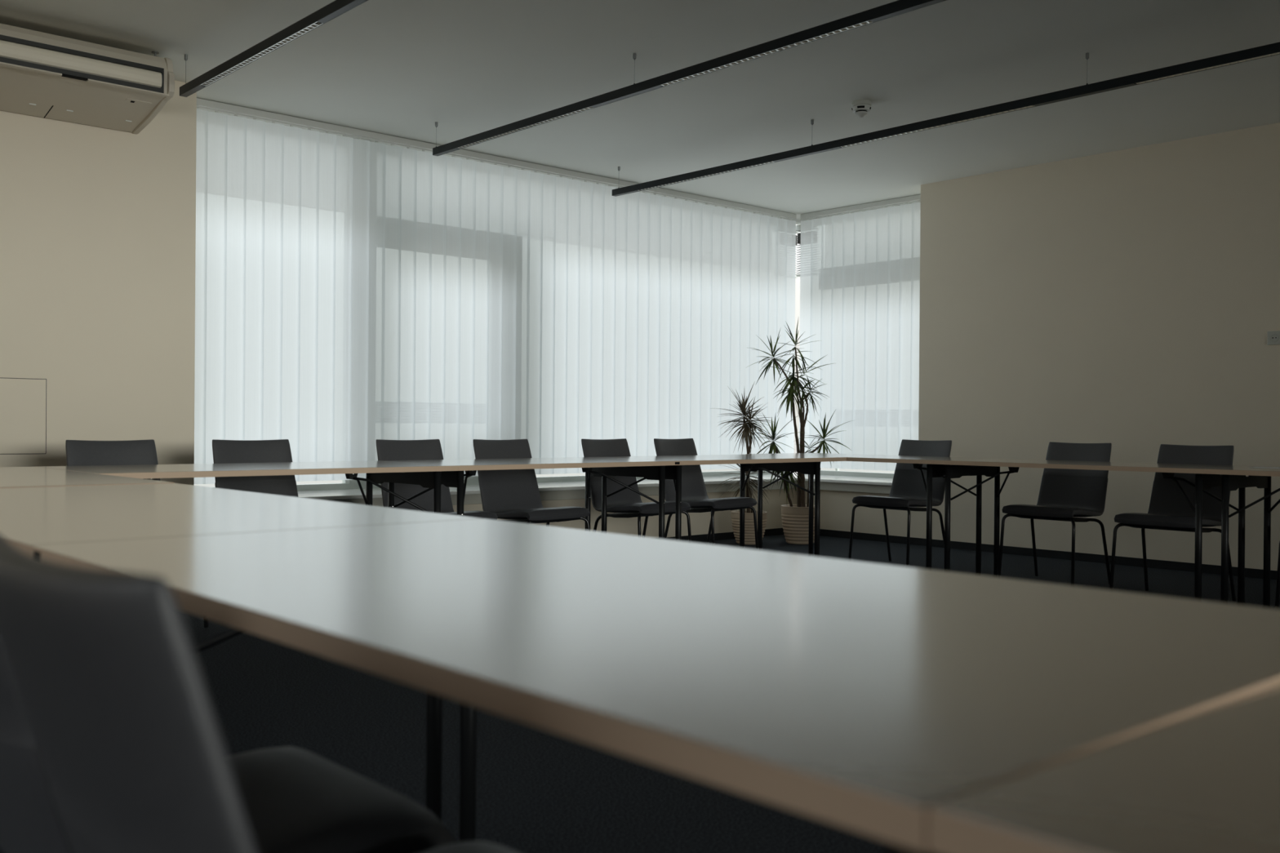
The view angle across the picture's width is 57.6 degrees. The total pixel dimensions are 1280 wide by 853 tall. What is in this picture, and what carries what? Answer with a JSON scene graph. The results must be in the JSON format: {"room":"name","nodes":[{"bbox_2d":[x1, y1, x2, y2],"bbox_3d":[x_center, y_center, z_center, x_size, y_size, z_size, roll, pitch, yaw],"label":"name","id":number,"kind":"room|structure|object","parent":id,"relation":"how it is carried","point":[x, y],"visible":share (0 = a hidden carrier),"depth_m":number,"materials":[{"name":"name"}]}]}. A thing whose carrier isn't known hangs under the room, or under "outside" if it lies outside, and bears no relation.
{"room":"conference room","nodes":[
{"label":"conference room","id":0,"kind":"room"},
{"bbox_2d":[0,80,196,485],"bbox_3d":[-4.396,-0.528,5.356,4.452,2.845,0.650,0,0,-42],"label":"wall","id":1,"kind":"structure","parent":0,"point":[98,224],"depth_m":6.27,"materials":[{"name":"paint"}]},
{"bbox_2d":[0,377,46,454],"bbox_3d":[-3.346,-0.054,5.868,0.652,0.392,0.004,0,0,-42],"label":"access panel","id":2,"kind":"object","parent":1,"relation":"attached to","point":[23,402],"visible":1,"depth_m":6.01,"materials":[{"name":"paint"}]},
{"bbox_2d":[657,528,916,545],"bbox_3d":[-1.748,0.884,6.480,9.500,0.056,1.250,0,0,-42],"label":"baseboard","id":3,"kind":"structure","parent":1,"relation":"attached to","point":[726,535],"depth_m":9.51,"materials":[{"name":"black"}]},
{"bbox_2d":[328,480,918,537],"bbox_3d":[-0.127,0.690,8.381,5.948,0.460,1.900,0,0,-42],"label":"wall","id":4,"kind":"structure","parent":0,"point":[836,507],"depth_m":9.41,"materials":[{"name":"paint"}]},
{"bbox_2d":[214,470,793,491],"bbox_3d":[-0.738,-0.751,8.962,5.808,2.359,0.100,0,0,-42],"label":"windowsill","id":5,"kind":"structure","parent":4,"relation":"attached to","point":[346,484],"depth_m":8.48,"materials":[{"name":"grey paint"}]},
{"bbox_2d":[297,473,893,500],"bbox_3d":[-0.128,0.447,8.346,5.898,0.026,1.848,0,0,-42],"label":"trim","id":6,"kind":"structure","parent":4,"relation":"attached to","point":[347,494],"depth_m":8.74,"materials":[{"name":"white laminate"}]},
{"bbox_2d":[808,201,920,478],"bbox_3d":[2.098,-0.732,10.244,0.090,2.359,1.698,0,0,-42],"label":"window","id":7,"kind":"structure","parent":4,"relation":"attached to","point":[822,472],"depth_m":10.37,"materials":[{"name":"grey paint"}]},
{"bbox_2d":[0,0,1279,224],"bbox_3d":[2.465,-1.992,2.222,10.420,0.200,14.420,0,0,-42],"label":"ceiling","id":8,"kind":"structure","parent":0,"point":[394,68],"depth_m":6.34,"materials":[{"name":"paint"}]},
{"bbox_2d":[0,23,174,134],"bbox_3d":[-3.167,-1.773,5.641,1.607,0.339,0.554,0,0,-42],"label":"air conditioner","id":9,"kind":"object","parent":8,"relation":"attached to","point":[45,75],"visible":1,"depth_m":5.82,"materials":[{"name":"beige plastic"}]},
{"bbox_2d":[179,0,368,97],"bbox_3d":[0.356,-1.805,3.051,0.038,0.210,8.200,0,0,-42],"label":"pendant light","id":10,"kind":"object","parent":8,"relation":"hanging from","point":[336,8],"visible":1,"depth_m":5.28,"materials":[{"name":"black metal"}]},
{"bbox_2d":[194,97,796,484],"bbox_3d":[-0.642,-0.786,8.679,5.484,2.280,0.048,0,0,-42],"label":"vertical blind","id":11,"kind":"object","parent":8,"relation":"hanging from","point":[351,294],"visible":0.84,"depth_m":8.11,"materials":[{"name":"white fabric"}]},
{"bbox_2d":[432,0,946,155],"bbox_3d":[1.514,-1.799,4.283,0.038,0.210,8.400,0,0,-42],"label":"pendant light","id":12,"kind":"object","parent":8,"relation":"hanging from","point":[898,7],"visible":1,"depth_m":5.61,"materials":[{"name":"black metal"}]},
{"bbox_2d":[795,231,799,278],"bbox_3d":[1.397,-1.671,11.101,0.300,0.485,0.075,0,0,-42],"label":"blind","id":13,"kind":"object","parent":8,"relation":"hanging from","point":[796,277],"visible":0.12,"depth_m":11.17,"materials":[{"name":"grey paint"}]},
{"bbox_2d":[795,224,800,276],"bbox_3d":[1.586,-1.669,10.999,0.075,0.485,0.260,0,0,-42],"label":"blind","id":14,"kind":"object","parent":8,"relation":"hanging from","point":[798,226],"visible":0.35,"depth_m":11.05,"materials":[{"name":"grey paint"}]},
{"bbox_2d":[799,194,920,471],"bbox_3d":[1.931,-0.769,9.985,0.048,2.280,1.438,0,0,-42],"label":"vertical blind","id":15,"kind":"object","parent":8,"relation":"hanging from","point":[860,272],"visible":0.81,"depth_m":10.01,"materials":[{"name":"white fabric"}]},
{"bbox_2d":[851,99,871,117],"bbox_3d":[1.305,-1.866,6.862,0.116,0.090,0.116,0,0,-42],"label":"smoke detector","id":16,"kind":"object","parent":8,"relation":"attached to","point":[860,108],"visible":1,"depth_m":6.83,"materials":[{"name":"grey plastic"}]},
{"bbox_2d":[851,105,871,111],"bbox_3d":[1.305,-1.863,6.862,0.112,0.026,0.112,0,0,-42],"label":"vent","id":17,"kind":"object","parent":16,"relation":"attached to","point":[855,108],"depth_m":6.83,"materials":[{"name":"white plastic"}]},
{"bbox_2d":[612,41,1279,196],"bbox_3d":[2.655,-1.793,5.515,0.038,0.210,8.500,0,0,-42],"label":"pendant light","id":18,"kind":"object","parent":8,"relation":"hanging from","point":[1273,49],"visible":1,"depth_m":6.34,"materials":[{"name":"black metal"}]},
{"bbox_2d":[0,534,1279,852],"bbox_3d":[2.425,1.012,2.233,10.400,0.120,14.450,0,0,-42],"label":"floor","id":19,"kind":"structure","parent":0,"point":[539,790],"depth_m":3.37,"materials":[{"name":"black carpet"}]},
{"bbox_2d":[0,466,173,488],"bbox_3d":[-2.355,0.542,4.036,0.876,0.740,1.580,0,0,-42],"label":"folding table","id":20,"kind":"object","parent":19,"relation":"on","point":[10,477],"visible":0.12,"depth_m":3.91,"materials":[{"name":"laminate"}]},
{"bbox_2d":[65,440,208,627],"bbox_3d":[-2.330,0.488,5.325,0.498,0.848,0.568,0,0,-44],"label":"chair","id":21,"kind":"object","parent":19,"relation":"on","point":[78,452],"visible":0.12,"depth_m":5.49,"materials":[{"name":"leather"}]},
{"bbox_2d":[0,636,456,852],"bbox_3d":[-0.568,0.509,1.383,0.568,0.848,0.498,0,0,-42],"label":"chair","id":22,"kind":"object","parent":19,"relation":"on","point":[295,800],"visible":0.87,"depth_m":1.36,"materials":[{"name":"leather"}]},
{"bbox_2d":[0,483,480,822],"bbox_3d":[-1.240,0.555,2.801,0.876,0.740,1.748,0,0,-42],"label":"folding table","id":23,"kind":"object","parent":19,"relation":"on","point":[36,515],"visible":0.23,"depth_m":2.45,"materials":[{"name":"laminate"}]},
{"bbox_2d":[40,460,458,513],"bbox_3d":[-1.698,0.545,5.152,1.588,0.740,0.795,0,0,-42],"label":"folding table","id":24,"kind":"object","parent":19,"relation":"on","point":[425,475],"visible":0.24,"depth_m":5.12,"materials":[{"name":"laminate"}]},
{"bbox_2d":[212,439,298,497],"bbox_3d":[-1.810,0.491,5.740,0.498,0.848,0.568,0,0,-43],"label":"chair","id":25,"kind":"object","parent":19,"relation":"on","point":[224,451],"visible":0.25,"depth_m":5.91,"materials":[{"name":"plastic"}]},
{"bbox_2d":[0,534,519,852],"bbox_3d":[-0.235,0.513,1.006,0.568,0.848,0.498,0,0,-42],"label":"chair","id":26,"kind":"object","parent":19,"relation":"on","point":[104,664],"visible":1,"depth_m":0.74,"materials":[{"name":"leather"}]},
{"bbox_2d":[376,439,497,519],"bbox_3d":[-1.100,0.496,6.209,0.498,0.848,0.568,0,0,-44],"label":"chair","id":27,"kind":"object","parent":19,"relation":"on","point":[429,449],"visible":0.29,"depth_m":6.33,"materials":[{"name":"plastic"}]},
{"bbox_2d":[373,457,680,538],"bbox_3d":[-0.578,0.551,6.163,1.430,0.740,0.796,0,0,-42],"label":"folding table","id":28,"kind":"object","parent":19,"relation":"on","point":[650,469],"visible":0.56,"depth_m":6.09,"materials":[{"name":"laminate"}]},
{"bbox_2d":[472,439,590,530],"bbox_3d":[-0.627,0.498,6.569,0.568,0.848,0.498,1,0,44],"label":"chair","id":29,"kind":"object","parent":19,"relation":"on","point":[513,495],"visible":0.84,"depth_m":6.63,"materials":[{"name":"plastic"}]},
{"bbox_2d":[581,438,691,542],"bbox_3d":[-0.039,0.502,7.100,0.568,0.848,0.498,1,0,42],"label":"chair","id":30,"kind":"object","parent":19,"relation":"on","point":[627,503],"visible":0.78,"depth_m":7.12,"materials":[{"name":"leather"}]},
{"bbox_2d":[28,518,1279,852],"bbox_3d":[-0.091,0.567,1.529,0.877,0.740,1.680,0,0,-42],"label":"folding table","id":31,"kind":"object","parent":19,"relation":"on","point":[863,697],"visible":0.84,"depth_m":1.07,"materials":[{"name":"laminate"}]},
{"bbox_2d":[653,438,758,550],"bbox_3d":[0.410,0.504,7.546,0.568,0.848,0.498,1,0,41],"label":"chair","id":32,"kind":"object","parent":19,"relation":"on","point":[694,492],"visible":0.8,"depth_m":7.57,"materials":[{"name":"leather"}]},
{"bbox_2d":[599,453,846,556],"bbox_3d":[0.491,0.558,7.129,1.450,0.740,0.795,0,0,-42],"label":"folding table","id":33,"kind":"object","parent":19,"relation":"on","point":[749,463],"visible":0.56,"depth_m":7.15,"materials":[{"name":"metal"}]},
{"bbox_2d":[715,382,780,544],"bbox_3d":[0.837,0.284,9.195,0.551,1.283,0.494,0,0,26],"label":"dracaena","id":34,"kind":"object","parent":19,"relation":"on","point":[749,534],"visible":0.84,"depth_m":9.16,"materials":[{"name":"green plant"}]},
{"bbox_2d":[746,320,853,544],"bbox_3d":[1.266,0.027,9.247,0.870,1.805,0.527,0,0,2],"label":"dracaena","id":35,"kind":"object","parent":19,"relation":"on","point":[795,517],"visible":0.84,"depth_m":9.24,"materials":[{"name":"green plant"}]},
{"bbox_2d":[746,453,994,575],"bbox_3d":[1.477,0.564,7.646,0.703,0.740,1.480,0,0,-42],"label":"folding table","id":36,"kind":"object","parent":19,"relation":"on","point":[932,470],"visible":0.52,"depth_m":7.31,"materials":[{"name":"metal"}]},
{"bbox_2d":[848,439,951,567],"bbox_3d":[1.769,0.514,7.810,0.568,0.848,0.498,0,0,-41],"label":"chair","id":37,"kind":"object","parent":19,"relation":"on","point":[908,492],"visible":0.91,"depth_m":7.86,"materials":[{"name":"leather"}]},
{"bbox_2d":[997,441,1111,586],"bbox_3d":[2.533,0.521,7.039,0.568,0.848,0.498,0,0,-42],"label":"chair","id":38,"kind":"object","parent":19,"relation":"on","point":[1064,494],"visible":0.96,"depth_m":7.08,"materials":[{"name":"leather"}]},
{"bbox_2d":[931,458,1257,605],"bbox_3d":[2.499,0.574,6.514,0.703,0.740,1.568,0,0,-42],"label":"folding table","id":39,"kind":"object","parent":19,"relation":"on","point":[954,468],"visible":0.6,"depth_m":6.23,"materials":[{"name":"metal"}]},
{"bbox_2d":[927,684,1279,852],"bbox_3d":[1.032,0.583,0.278,0.876,0.740,1.680,1,-1,-42],"label":"folding table","id":40,"kind":"object","parent":19,"relation":"on","point":[1207,781],"visible":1,"depth_m":0.63,"materials":[{"name":"laminate"}]},
{"bbox_2d":[1109,444,1235,600],"bbox_3d":[2.953,0.526,6.410,0.568,0.848,0.498,0,0,-42],"label":"chair","id":41,"kind":"object","parent":19,"relation":"on","point":[1169,509],"visible":0.7,"depth_m":6.49,"materials":[{"name":"leather"}]},
{"bbox_2d":[1205,466,1279,608],"bbox_3d":[3.551,0.585,5.349,0.703,0.740,1.570,0,0,-42],"label":"folding table","id":42,"kind":"object","parent":19,"relation":"on","point":[1233,478],"visible":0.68,"depth_m":5.70,"materials":[{"name":"metal"}]},
{"bbox_2d":[1251,466,1279,468],"bbox_3d":[3.257,0.210,5.881,0.296,0.001,0.210,1,0,36],"label":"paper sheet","id":43,"kind":"object","parent":42,"relation":"on","point":[1251,467],"visible":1,"depth_m":5.96,"materials":[{"name":"white paper"}]},
{"bbox_2d":[1275,541,1279,608],"bbox_3d":[3.526,0.532,5.790,0.568,0.848,0.498,0,0,-42],"label":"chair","id":44,"kind":"object","parent":19,"relation":"on","point":[1277,586],"visible":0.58,"depth_m":5.78,"materials":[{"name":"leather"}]},
{"bbox_2d":[731,510,767,544],"bbox_3d":[0.862,0.800,9.208,0.286,0.252,0.286,0,0,-42],"label":"pot","id":45,"kind":"object","parent":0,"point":[749,534],"depth_m":9.11,"materials":[{"name":"beige ceramic"}]},
{"bbox_2d":[781,504,814,544],"bbox_3d":[1.276,0.780,9.272,0.308,0.298,0.308,0,0,-42],"label":"pot","id":46,"kind":"object","parent":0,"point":[795,517],"depth_m":9.16,"materials":[{"name":"beige ceramic"}]},
{"bbox_2d":[917,122,1279,570],"bbox_3d":[6.672,-0.443,4.776,0.700,2.845,12.550,0,0,-42],"label":"wall","id":47,"kind":"structure","parent":0,"point":[1128,300],"depth_m":8.03,"materials":[{"name":"paint"}]},
{"bbox_2d":[916,537,1277,579],"bbox_3d":[6.330,0.949,4.614,0.012,0.056,12.350,0,0,-42],"label":"baseboard","id":48,"kind":"structure","parent":47,"relation":"attached to","point":[1152,563],"depth_m":8.08,"materials":[{"name":"black"}]},
{"bbox_2d":[1266,330,1279,345],"bbox_3d":[3.955,-0.552,7.253,0.012,0.085,0.085,0,0,-42],"label":"wall socket","id":49,"kind":"object","parent":47,"relation":"attached to","point":[1273,337],"visible":1,"depth_m":7.25,"materials":[{"name":"grey plastic"}]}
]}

